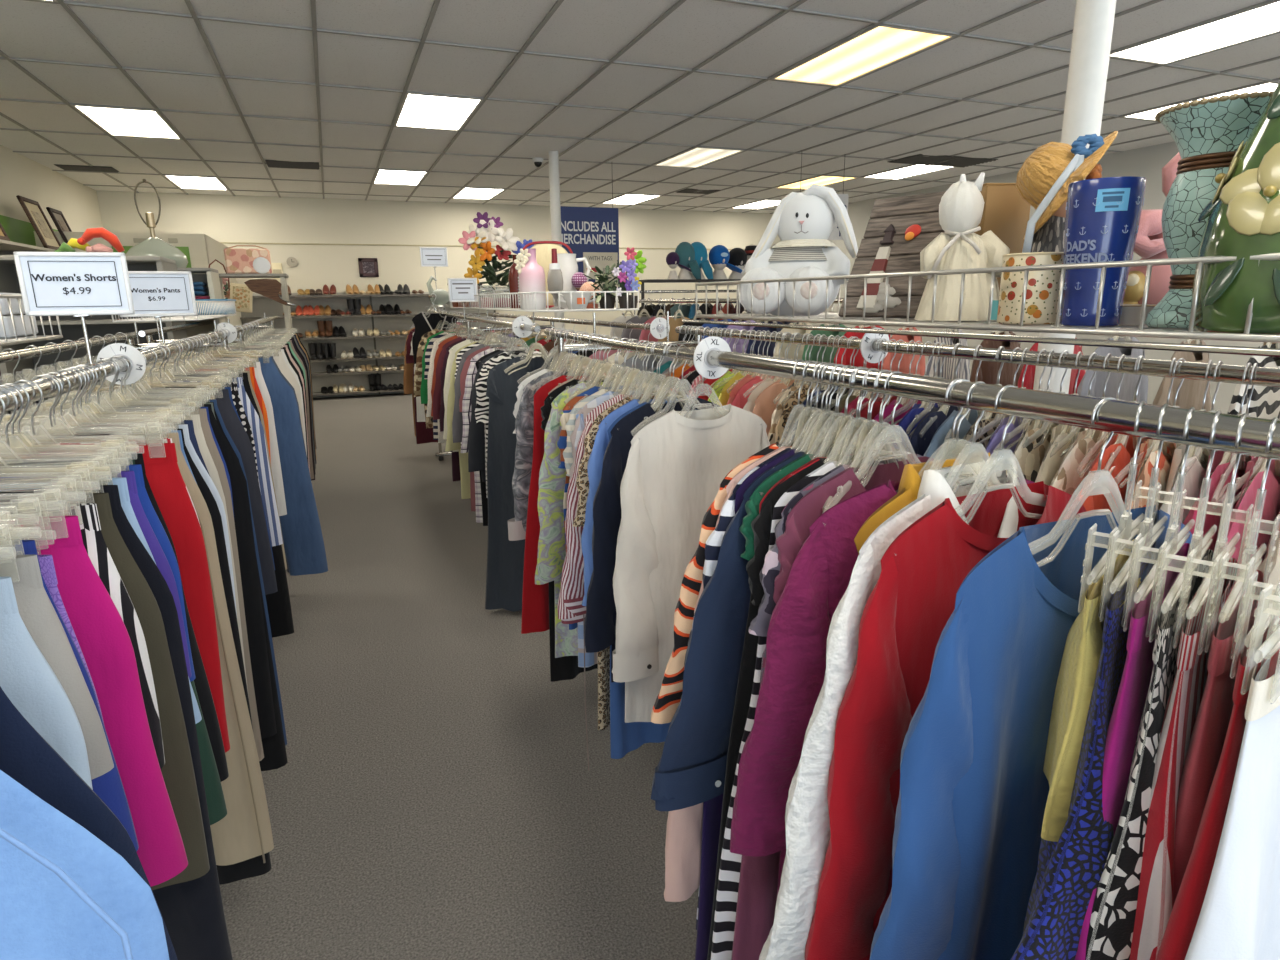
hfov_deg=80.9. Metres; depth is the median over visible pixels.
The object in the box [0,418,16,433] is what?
trousers
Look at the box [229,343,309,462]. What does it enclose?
trousers
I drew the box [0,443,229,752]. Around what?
trousers
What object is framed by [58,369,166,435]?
clothes hanger
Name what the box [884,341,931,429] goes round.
clothes hanger
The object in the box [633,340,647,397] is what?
clothes hanger
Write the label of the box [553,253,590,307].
pitcher
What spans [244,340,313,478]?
trousers
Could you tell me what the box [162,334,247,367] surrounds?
clothes hanger
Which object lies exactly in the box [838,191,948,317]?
plaque
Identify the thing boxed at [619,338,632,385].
clothes hanger
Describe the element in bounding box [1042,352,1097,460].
clothes hanger
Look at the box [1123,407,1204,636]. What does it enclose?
clothes hanger
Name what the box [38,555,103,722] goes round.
trousers
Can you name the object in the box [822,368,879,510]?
clothes hanger
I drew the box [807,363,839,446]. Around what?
clothes hanger
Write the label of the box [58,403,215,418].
trousers
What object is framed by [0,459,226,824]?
trousers
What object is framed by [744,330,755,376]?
clothes hanger
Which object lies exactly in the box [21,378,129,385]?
trousers
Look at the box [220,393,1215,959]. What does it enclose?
floor
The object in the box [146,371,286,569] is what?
trousers
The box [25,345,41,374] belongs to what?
clothes hanger
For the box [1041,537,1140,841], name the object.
trousers
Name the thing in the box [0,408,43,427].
trousers
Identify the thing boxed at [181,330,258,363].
clothes hanger
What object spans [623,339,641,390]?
clothes hanger
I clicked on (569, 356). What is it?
shirt
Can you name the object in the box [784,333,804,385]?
clothes hanger
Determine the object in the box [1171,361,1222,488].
clothes hanger
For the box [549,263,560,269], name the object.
cup
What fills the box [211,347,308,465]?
trousers
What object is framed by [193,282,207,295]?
linens
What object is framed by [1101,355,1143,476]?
clothes hanger
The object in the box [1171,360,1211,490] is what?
clothes hanger
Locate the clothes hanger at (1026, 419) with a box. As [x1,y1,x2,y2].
[996,348,1033,432]
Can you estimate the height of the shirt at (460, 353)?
0.619 m
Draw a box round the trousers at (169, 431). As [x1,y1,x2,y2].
[0,430,195,480]
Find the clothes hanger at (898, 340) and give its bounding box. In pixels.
[881,340,907,400]
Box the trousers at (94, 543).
[0,503,164,768]
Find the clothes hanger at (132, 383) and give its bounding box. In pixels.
[75,383,195,406]
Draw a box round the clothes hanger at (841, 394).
[773,364,856,467]
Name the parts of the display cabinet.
panel, panel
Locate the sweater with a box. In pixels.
[612,404,769,722]
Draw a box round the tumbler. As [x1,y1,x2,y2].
[1060,176,1146,325]
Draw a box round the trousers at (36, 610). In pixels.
[0,555,113,779]
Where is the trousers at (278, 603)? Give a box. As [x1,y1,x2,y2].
[142,373,293,637]
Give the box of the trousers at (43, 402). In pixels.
[17,400,65,415]
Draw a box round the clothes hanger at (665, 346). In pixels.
[654,346,674,411]
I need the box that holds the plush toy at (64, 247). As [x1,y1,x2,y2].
[54,242,75,251]
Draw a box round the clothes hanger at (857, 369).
[794,367,866,474]
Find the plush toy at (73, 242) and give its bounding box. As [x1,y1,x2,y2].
[67,238,89,250]
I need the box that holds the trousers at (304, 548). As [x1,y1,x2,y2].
[175,358,327,575]
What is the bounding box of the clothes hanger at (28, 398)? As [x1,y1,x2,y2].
[2,383,118,453]
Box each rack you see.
[0,321,229,412]
[138,313,277,361]
[426,307,662,511]
[544,311,1279,460]
[615,298,843,318]
[639,279,797,323]
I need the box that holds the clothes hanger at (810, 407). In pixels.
[749,361,824,458]
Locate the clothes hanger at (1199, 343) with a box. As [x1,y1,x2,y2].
[1187,339,1201,355]
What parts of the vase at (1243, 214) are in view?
flower, raised flower, raised flower, flower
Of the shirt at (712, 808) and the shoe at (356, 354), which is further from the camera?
the shoe at (356, 354)
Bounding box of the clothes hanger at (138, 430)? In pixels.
[36,374,148,444]
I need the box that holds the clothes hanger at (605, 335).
[568,335,614,397]
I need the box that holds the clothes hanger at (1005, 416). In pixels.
[983,346,1008,421]
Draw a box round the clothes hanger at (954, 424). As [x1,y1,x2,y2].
[930,378,967,467]
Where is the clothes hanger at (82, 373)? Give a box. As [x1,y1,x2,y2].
[0,368,169,433]
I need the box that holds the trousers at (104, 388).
[9,381,116,391]
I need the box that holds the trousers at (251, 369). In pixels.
[157,367,270,462]
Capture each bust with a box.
[667,261,678,278]
[678,257,692,278]
[691,257,704,278]
[712,259,727,278]
[728,261,743,278]
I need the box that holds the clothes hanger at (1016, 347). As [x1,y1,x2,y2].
[968,347,1025,446]
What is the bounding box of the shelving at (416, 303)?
[240,292,498,397]
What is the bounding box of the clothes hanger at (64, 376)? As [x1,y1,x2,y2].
[47,372,160,441]
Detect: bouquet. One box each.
[458,212,533,297]
[612,247,639,308]
[627,250,646,307]
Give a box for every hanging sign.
[560,181,619,305]
[795,157,848,239]
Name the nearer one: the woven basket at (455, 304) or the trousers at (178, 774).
the trousers at (178, 774)
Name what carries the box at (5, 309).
on the box at (10, 333)
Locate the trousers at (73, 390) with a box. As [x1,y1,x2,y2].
[63,386,101,404]
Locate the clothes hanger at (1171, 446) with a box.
[1136,358,1175,483]
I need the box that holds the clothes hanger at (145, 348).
[79,348,221,402]
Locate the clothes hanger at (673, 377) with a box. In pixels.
[656,344,679,414]
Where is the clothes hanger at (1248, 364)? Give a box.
[1199,363,1251,496]
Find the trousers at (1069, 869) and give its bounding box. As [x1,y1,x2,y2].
[1011,537,1156,959]
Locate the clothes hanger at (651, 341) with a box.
[640,341,656,399]
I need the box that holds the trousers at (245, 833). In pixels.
[0,432,273,865]
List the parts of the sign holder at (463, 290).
frame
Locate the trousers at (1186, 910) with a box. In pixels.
[1156,598,1279,959]
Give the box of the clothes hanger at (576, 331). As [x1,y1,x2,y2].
[569,331,587,375]
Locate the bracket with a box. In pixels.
[428,295,438,312]
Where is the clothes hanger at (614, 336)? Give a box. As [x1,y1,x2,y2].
[584,336,626,394]
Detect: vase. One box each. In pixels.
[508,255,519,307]
[514,249,545,309]
[1145,91,1273,327]
[1191,81,1279,333]
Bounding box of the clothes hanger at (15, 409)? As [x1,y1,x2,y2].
[0,387,129,457]
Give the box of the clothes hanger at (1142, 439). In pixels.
[1113,355,1146,450]
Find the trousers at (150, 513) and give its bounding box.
[0,464,194,681]
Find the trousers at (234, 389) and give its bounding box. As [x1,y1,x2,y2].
[116,382,258,480]
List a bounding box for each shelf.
[0,239,54,254]
[36,319,164,324]
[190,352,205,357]
[639,279,740,282]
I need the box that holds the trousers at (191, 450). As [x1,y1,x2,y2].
[0,424,236,615]
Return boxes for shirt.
[403,327,415,435]
[406,329,437,443]
[410,333,425,421]
[414,328,460,427]
[420,330,463,403]
[424,331,466,439]
[426,333,476,442]
[431,334,480,415]
[433,336,486,440]
[439,337,490,481]
[443,338,498,451]
[445,341,501,498]
[452,343,513,442]
[454,341,506,444]
[456,322,465,330]
[459,345,517,510]
[461,346,524,522]
[468,349,531,481]
[475,348,528,525]
[475,350,548,497]
[479,330,503,335]
[484,330,511,336]
[485,355,580,611]
[489,331,513,338]
[495,332,514,340]
[500,333,515,341]
[507,334,539,343]
[508,368,600,540]
[513,366,587,433]
[514,335,548,345]
[521,372,614,633]
[522,337,555,347]
[529,339,565,350]
[535,378,635,657]
[539,340,578,354]
[540,376,621,681]
[548,342,589,355]
[557,382,646,629]
[557,389,672,623]
[563,385,653,475]
[565,344,577,359]
[569,386,663,666]
[572,350,598,365]
[572,392,680,770]
[581,394,691,605]
[583,350,631,369]
[584,397,719,681]
[598,352,651,374]
[607,397,695,758]
[610,315,636,339]
[615,355,675,384]
[621,315,656,341]
[639,316,670,341]
[648,360,693,385]
[651,435,850,723]
[651,442,874,810]
[655,362,693,387]
[658,317,688,358]
[662,364,693,391]
[664,438,857,901]
[674,365,695,392]
[675,318,709,361]
[679,370,699,394]
[687,369,730,397]
[688,439,859,929]
[695,440,867,959]
[698,369,739,400]
[700,319,733,338]
[707,447,897,959]
[708,371,748,403]
[711,450,911,959]
[716,372,758,405]
[723,320,756,353]
[727,374,769,404]
[730,475,1034,901]
[731,376,781,408]
[731,456,935,959]
[739,444,885,560]
[743,378,793,412]
[746,321,782,356]
[749,453,923,683]
[752,380,805,435]
[759,447,893,512]
[759,456,1018,959]
[768,382,815,444]
[774,322,812,359]
[775,384,829,443]
[787,386,841,443]
[799,388,857,441]
[802,324,845,362]
[805,481,1087,959]
[822,391,876,437]
[832,394,891,435]
[834,325,889,368]
[846,396,905,439]
[854,451,993,554]
[862,399,924,446]
[870,505,1194,959]
[882,327,924,375]
[891,402,944,450]
[903,405,965,455]
[924,329,970,380]
[924,409,985,459]
[957,412,1003,456]
[970,331,1022,387]
[985,416,1028,467]
[1006,420,1059,481]
[1017,337,1084,393]
[1035,424,1087,485]
[1050,429,1108,497]
[1076,434,1142,515]
[1077,336,1147,403]
[1125,439,1176,509]
[1153,339,1211,447]
[1159,444,1210,522]
[1183,451,1254,552]
[1185,634,1279,959]
[1216,343,1279,451]
[1219,457,1279,588]
[1256,512,1279,618]
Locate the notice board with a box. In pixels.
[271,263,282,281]
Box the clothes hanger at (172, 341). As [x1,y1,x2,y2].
[169,341,225,376]
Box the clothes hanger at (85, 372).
[67,367,173,429]
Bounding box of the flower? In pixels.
[1071,134,1103,157]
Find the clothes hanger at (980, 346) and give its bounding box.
[964,346,982,414]
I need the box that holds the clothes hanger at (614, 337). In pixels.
[612,337,621,373]
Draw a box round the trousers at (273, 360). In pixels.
[179,356,310,572]
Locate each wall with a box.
[0,145,102,231]
[96,191,780,341]
[799,141,1263,413]
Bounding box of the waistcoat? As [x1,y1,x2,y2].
[412,311,457,363]
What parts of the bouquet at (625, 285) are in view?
flower, flower, pot, flower, flower, flower, flower, flower, flower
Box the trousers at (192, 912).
[0,485,232,959]
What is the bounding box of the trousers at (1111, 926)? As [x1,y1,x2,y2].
[1085,549,1213,959]
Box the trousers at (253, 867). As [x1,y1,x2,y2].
[0,429,271,884]
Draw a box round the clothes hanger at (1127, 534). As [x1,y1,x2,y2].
[1081,401,1159,614]
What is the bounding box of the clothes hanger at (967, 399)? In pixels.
[897,381,989,514]
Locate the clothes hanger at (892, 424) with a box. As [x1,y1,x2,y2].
[821,371,913,485]
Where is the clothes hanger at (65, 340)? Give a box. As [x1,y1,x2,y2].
[25,340,76,377]
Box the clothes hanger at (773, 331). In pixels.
[762,331,777,380]
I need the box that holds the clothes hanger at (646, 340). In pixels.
[633,340,649,396]
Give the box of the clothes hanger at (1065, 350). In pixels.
[1028,350,1075,447]
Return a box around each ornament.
[426,276,448,306]
[571,272,586,290]
[579,282,600,308]
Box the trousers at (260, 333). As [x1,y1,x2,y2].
[246,333,315,446]
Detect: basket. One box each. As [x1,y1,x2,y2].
[0,295,62,346]
[111,301,236,321]
[195,299,235,314]
[447,284,481,306]
[450,291,638,311]
[695,253,1279,342]
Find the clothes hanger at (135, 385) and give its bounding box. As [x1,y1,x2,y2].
[67,385,205,402]
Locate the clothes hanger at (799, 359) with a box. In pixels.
[778,359,811,444]
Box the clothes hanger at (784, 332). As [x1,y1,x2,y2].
[773,332,788,381]
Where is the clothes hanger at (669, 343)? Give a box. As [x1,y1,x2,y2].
[652,343,683,407]
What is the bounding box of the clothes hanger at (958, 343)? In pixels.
[920,343,961,436]
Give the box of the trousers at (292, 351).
[228,342,305,387]
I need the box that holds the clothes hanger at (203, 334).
[173,334,210,368]
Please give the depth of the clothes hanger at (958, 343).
1.85 m
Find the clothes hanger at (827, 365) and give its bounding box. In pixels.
[816,363,840,443]
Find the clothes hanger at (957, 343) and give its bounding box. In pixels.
[937,343,963,411]
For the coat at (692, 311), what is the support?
hanging from the clothes hanger
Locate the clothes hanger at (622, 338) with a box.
[614,338,633,391]
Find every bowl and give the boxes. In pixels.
[558,291,595,308]
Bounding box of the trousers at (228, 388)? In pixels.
[102,387,274,569]
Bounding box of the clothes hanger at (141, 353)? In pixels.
[75,353,206,399]
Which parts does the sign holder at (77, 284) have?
frame, post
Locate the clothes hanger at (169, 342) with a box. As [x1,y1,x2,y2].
[165,342,230,379]
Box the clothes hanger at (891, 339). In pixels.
[886,339,895,370]
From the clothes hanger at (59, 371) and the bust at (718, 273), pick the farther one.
the bust at (718, 273)
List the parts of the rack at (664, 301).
rail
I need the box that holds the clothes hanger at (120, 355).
[51,355,196,413]
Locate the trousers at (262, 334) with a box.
[243,334,316,459]
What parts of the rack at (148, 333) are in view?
rail, rail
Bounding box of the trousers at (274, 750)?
[63,402,287,770]
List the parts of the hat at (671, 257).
crown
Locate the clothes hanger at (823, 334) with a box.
[808,334,826,388]
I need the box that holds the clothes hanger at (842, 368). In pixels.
[831,365,860,451]
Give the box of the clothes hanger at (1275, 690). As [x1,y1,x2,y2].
[1246,587,1279,703]
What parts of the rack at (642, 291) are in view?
rail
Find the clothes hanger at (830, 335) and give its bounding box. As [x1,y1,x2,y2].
[823,335,833,385]
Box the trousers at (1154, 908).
[1129,558,1237,959]
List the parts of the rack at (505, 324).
rail, rail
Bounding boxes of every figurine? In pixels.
[914,172,1009,320]
[1123,271,1145,303]
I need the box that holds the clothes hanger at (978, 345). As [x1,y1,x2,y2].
[944,345,981,440]
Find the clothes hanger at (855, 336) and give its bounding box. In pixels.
[849,336,858,366]
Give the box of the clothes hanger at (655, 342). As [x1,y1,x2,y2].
[641,342,672,401]
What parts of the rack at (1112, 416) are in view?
rail, rail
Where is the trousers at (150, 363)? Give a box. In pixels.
[89,362,168,369]
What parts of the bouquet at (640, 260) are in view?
pot, flower, flower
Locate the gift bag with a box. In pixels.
[224,245,271,273]
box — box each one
[0,293,24,314]
[0,315,37,338]
[974,183,1030,291]
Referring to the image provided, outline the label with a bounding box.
[1102,191,1124,207]
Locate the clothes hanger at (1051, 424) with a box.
[1023,350,1058,437]
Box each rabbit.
[738,184,857,315]
[1129,152,1180,303]
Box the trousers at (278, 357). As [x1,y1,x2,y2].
[200,352,303,436]
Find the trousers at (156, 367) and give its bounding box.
[146,365,158,373]
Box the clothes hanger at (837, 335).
[823,335,843,389]
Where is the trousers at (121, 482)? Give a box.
[0,477,201,723]
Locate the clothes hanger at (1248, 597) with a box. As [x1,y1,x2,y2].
[1230,572,1279,679]
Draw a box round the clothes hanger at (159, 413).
[2,365,182,436]
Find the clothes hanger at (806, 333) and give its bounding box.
[777,333,808,395]
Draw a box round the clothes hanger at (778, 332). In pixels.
[748,332,782,397]
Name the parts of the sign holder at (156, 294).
frame, post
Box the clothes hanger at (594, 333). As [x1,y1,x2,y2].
[589,333,605,381]
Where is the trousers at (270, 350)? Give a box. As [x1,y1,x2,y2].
[206,349,306,453]
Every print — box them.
[31,211,52,238]
[58,220,67,231]
[362,262,374,272]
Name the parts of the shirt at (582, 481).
tie cord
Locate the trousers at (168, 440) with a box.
[0,438,200,526]
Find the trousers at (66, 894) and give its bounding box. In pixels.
[0,770,168,959]
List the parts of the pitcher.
handle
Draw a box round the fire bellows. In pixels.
[244,279,294,305]
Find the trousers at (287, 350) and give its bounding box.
[215,345,310,476]
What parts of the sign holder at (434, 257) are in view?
frame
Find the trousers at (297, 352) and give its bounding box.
[244,339,314,480]
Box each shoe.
[296,305,302,316]
[297,289,304,294]
[302,305,307,315]
[304,289,309,294]
[305,330,311,337]
[308,305,313,315]
[308,342,317,359]
[310,289,315,294]
[312,329,318,337]
[314,305,319,315]
[315,289,322,294]
[316,342,323,359]
[317,320,325,337]
[319,305,324,315]
[321,343,329,359]
[321,387,327,393]
[323,284,329,294]
[325,305,330,315]
[325,320,332,337]
[326,364,332,372]
[328,343,336,359]
[328,386,333,393]
[330,284,336,294]
[330,309,335,315]
[332,364,338,372]
[333,326,339,336]
[333,384,338,392]
[336,309,341,315]
[339,326,346,336]
[339,384,343,392]
[341,350,346,358]
[343,383,347,392]
[346,284,353,294]
[346,299,354,315]
[347,350,353,358]
[348,383,353,391]
[349,366,354,371]
[352,284,359,294]
[352,328,358,336]
[353,347,359,358]
[354,298,360,314]
[355,366,361,371]
[359,328,364,335]
[359,385,364,391]
[360,305,365,314]
[360,347,366,357]
[360,365,365,371]
[366,304,371,314]
[366,350,372,357]
[366,365,372,371]
[367,284,374,294]
[367,328,372,335]
[368,374,375,390]
[372,349,378,357]
[373,328,379,335]
[373,365,379,370]
[374,284,380,294]
[375,374,381,390]
[378,284,384,294]
[379,304,385,314]
[379,349,385,357]
[379,365,385,370]
[384,284,390,294]
[385,304,390,314]
[386,349,391,357]
[388,304,394,314]
[393,384,398,389]
[394,304,400,314]
[397,284,403,293]
[403,284,409,293]
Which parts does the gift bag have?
handle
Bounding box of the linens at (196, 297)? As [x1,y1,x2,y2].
[195,296,209,298]
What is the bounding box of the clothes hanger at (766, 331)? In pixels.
[761,331,770,374]
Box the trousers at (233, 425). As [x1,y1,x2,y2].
[96,389,277,594]
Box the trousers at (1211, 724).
[1173,570,1264,905]
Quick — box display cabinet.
[177,268,224,357]
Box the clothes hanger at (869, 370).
[857,368,890,459]
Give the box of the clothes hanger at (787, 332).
[783,332,790,358]
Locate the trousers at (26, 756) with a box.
[0,686,177,959]
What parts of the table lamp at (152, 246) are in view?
glass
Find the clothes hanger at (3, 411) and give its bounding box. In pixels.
[0,397,120,463]
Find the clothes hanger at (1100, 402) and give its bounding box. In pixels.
[1036,397,1127,566]
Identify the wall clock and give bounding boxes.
[287,257,296,266]
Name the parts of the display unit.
panel, panel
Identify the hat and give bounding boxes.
[666,252,690,271]
[675,242,700,282]
[691,242,712,278]
[708,245,742,272]
[728,248,746,267]
[744,246,756,255]
[1016,131,1117,252]
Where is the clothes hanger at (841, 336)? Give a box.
[813,336,845,399]
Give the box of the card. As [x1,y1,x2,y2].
[230,283,252,312]
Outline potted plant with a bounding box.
[583,263,619,308]
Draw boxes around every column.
[548,151,564,338]
[1033,0,1115,393]
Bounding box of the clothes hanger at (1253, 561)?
[1204,417,1279,658]
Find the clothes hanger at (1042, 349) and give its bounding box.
[993,349,1049,452]
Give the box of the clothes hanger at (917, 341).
[900,341,925,404]
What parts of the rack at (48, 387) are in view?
rail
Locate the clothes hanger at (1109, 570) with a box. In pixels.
[1100,404,1178,623]
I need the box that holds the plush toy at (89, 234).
[77,227,124,251]
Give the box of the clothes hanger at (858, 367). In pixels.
[835,367,869,465]
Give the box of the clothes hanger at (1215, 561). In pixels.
[1173,413,1252,654]
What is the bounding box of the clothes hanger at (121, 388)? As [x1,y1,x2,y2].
[50,356,198,410]
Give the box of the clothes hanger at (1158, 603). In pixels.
[1149,410,1227,647]
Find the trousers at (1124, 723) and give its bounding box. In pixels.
[1075,543,1189,959]
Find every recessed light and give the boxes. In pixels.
[38,0,58,2]
[71,103,181,138]
[163,174,227,189]
[373,168,427,185]
[394,93,482,130]
[453,187,505,199]
[601,193,659,204]
[653,147,744,167]
[734,199,779,208]
[771,25,955,86]
[777,175,858,189]
[862,165,952,179]
[1110,0,1279,64]
[1124,82,1277,120]
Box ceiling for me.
[0,0,1279,212]
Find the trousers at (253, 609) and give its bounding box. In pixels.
[55,404,276,738]
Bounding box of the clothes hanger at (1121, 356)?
[1077,354,1125,473]
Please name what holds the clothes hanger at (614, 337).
hanging from the rack at (1112, 416)
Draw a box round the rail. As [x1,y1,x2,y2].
[682,319,1279,356]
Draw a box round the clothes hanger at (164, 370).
[155,345,227,388]
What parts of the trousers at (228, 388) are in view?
skirt panel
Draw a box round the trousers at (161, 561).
[0,471,191,677]
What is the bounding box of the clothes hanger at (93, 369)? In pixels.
[4,365,178,435]
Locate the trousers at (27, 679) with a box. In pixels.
[0,577,92,789]
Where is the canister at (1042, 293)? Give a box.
[997,252,1063,323]
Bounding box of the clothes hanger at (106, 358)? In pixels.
[40,358,181,420]
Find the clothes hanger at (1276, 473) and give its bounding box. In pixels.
[1238,419,1279,506]
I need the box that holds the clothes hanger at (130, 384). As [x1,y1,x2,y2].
[61,384,203,405]
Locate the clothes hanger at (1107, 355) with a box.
[1073,353,1116,447]
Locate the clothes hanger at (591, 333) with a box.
[568,333,601,386]
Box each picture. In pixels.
[0,223,9,240]
[16,195,60,249]
[46,207,71,243]
[358,258,378,276]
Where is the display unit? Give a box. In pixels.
[0,255,189,383]
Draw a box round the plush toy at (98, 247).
[85,243,112,251]
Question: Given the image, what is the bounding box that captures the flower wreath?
[208,259,229,298]
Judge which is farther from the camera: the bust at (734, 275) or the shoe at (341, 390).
the shoe at (341, 390)
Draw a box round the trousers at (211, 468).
[25,414,248,696]
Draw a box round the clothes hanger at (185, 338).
[145,338,236,379]
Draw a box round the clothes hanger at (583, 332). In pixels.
[556,332,595,386]
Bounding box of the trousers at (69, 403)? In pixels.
[37,393,85,407]
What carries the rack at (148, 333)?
on the floor
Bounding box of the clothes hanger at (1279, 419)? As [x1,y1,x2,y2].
[1218,419,1279,503]
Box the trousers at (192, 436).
[9,420,209,475]
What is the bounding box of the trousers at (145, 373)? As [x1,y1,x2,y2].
[57,368,149,380]
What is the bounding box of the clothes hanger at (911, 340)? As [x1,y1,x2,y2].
[896,340,914,399]
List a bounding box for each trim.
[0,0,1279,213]
[0,215,57,245]
[112,246,192,273]
[133,238,161,242]
[168,238,177,242]
[220,242,744,249]
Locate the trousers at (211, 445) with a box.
[42,409,263,760]
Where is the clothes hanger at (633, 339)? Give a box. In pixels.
[621,339,646,393]
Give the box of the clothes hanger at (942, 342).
[906,342,945,432]
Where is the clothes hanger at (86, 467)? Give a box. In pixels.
[0,461,110,492]
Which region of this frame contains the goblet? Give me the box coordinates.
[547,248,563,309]
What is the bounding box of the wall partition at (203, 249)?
[34,231,243,337]
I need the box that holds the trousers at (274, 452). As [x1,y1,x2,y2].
[171,362,286,515]
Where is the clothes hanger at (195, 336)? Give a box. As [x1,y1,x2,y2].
[150,336,243,372]
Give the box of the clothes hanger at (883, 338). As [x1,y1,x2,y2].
[865,338,890,398]
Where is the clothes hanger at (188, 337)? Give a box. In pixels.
[147,337,239,372]
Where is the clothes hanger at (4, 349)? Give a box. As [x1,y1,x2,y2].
[2,349,70,389]
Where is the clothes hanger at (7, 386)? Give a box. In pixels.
[0,385,138,466]
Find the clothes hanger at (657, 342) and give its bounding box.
[649,342,664,397]
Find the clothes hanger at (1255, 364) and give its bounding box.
[1212,363,1257,506]
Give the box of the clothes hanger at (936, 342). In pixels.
[919,342,943,407]
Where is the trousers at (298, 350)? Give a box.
[244,337,315,474]
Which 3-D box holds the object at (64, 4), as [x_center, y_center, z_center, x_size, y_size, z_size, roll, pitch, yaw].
[0.702,-2.861,5.234,11.360,0.012,16.150,-6,15,-21]
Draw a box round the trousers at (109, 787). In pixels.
[0,540,138,851]
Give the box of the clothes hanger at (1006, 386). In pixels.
[958,385,1028,516]
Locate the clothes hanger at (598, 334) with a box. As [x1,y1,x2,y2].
[588,334,607,386]
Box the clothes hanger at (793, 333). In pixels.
[786,333,798,379]
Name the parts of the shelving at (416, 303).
shelf, shelf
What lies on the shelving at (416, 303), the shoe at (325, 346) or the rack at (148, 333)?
the shoe at (325, 346)
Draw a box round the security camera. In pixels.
[532,157,542,166]
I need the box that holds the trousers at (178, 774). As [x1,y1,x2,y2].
[0,493,209,889]
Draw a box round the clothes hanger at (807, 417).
[791,360,819,447]
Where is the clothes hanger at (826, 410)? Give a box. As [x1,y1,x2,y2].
[806,363,839,453]
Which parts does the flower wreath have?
flower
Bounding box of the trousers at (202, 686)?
[0,453,228,781]
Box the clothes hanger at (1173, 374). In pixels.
[1114,358,1185,483]
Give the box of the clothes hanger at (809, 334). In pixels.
[797,334,813,385]
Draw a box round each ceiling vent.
[54,164,118,171]
[265,160,318,169]
[677,188,719,193]
[888,154,997,167]
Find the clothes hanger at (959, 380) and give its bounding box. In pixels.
[947,379,970,441]
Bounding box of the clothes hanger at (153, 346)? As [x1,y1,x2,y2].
[103,346,221,389]
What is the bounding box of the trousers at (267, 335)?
[243,335,316,463]
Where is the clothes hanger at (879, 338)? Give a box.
[847,338,882,413]
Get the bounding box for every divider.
[96,343,145,384]
[214,322,236,342]
[512,316,532,337]
[650,317,669,338]
[693,336,730,378]
[860,328,889,362]
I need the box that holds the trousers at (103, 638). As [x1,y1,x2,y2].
[0,515,187,886]
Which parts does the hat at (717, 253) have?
crown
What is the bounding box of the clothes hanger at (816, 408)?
[800,362,826,451]
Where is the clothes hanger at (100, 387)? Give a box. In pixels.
[15,362,181,430]
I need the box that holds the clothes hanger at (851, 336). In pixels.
[835,336,854,392]
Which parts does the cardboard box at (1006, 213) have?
lid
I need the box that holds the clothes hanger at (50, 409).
[31,375,165,446]
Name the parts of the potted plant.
pot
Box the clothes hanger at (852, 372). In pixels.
[844,366,877,455]
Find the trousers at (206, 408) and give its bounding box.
[46,407,233,514]
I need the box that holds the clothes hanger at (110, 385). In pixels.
[32,359,187,423]
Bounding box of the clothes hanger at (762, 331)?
[751,331,767,376]
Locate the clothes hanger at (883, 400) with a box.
[822,369,892,512]
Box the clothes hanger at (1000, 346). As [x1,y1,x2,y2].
[960,346,1002,442]
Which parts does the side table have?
leg, leg, leg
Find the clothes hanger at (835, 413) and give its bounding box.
[818,364,846,457]
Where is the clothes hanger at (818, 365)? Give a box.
[756,362,829,461]
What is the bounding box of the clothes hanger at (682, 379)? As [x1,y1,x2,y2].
[644,345,714,421]
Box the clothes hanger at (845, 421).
[829,365,857,460]
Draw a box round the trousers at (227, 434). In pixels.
[67,399,286,745]
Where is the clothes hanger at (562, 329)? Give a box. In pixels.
[556,329,576,371]
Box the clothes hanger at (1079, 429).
[1046,351,1084,455]
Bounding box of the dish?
[1119,304,1156,324]
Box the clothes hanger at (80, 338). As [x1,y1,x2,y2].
[43,338,91,374]
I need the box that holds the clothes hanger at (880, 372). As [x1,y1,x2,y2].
[814,370,896,482]
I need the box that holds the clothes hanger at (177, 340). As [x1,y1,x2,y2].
[140,340,237,384]
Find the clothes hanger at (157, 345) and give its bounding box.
[108,345,222,391]
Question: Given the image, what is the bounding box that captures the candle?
[551,248,557,262]
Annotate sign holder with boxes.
[13,252,134,363]
[120,271,196,342]
[419,247,447,291]
[447,278,477,319]
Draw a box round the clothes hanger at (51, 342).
[6,342,107,382]
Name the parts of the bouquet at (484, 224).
flower, flower, flower, flower, flower, flower, flower, flower, flower, pot, flower, flower, flower, flower, flower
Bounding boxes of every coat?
[637,304,655,316]
[652,304,665,315]
[662,304,676,315]
[670,304,697,317]
[688,304,699,319]
[696,303,712,319]
[710,303,722,320]
[721,303,733,319]
[732,303,744,321]
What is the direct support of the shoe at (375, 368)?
on the shelving at (416, 303)
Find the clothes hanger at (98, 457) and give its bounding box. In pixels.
[0,452,108,469]
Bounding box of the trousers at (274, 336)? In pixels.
[237,336,315,468]
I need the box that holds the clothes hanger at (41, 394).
[13,380,131,456]
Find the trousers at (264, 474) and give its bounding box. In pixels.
[131,377,282,545]
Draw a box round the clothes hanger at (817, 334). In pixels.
[813,334,821,361]
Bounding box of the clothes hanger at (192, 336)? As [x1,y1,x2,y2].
[151,336,241,370]
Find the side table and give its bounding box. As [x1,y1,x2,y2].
[219,274,292,332]
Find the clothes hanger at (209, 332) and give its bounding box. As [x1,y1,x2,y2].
[181,332,252,364]
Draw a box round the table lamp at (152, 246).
[125,179,187,267]

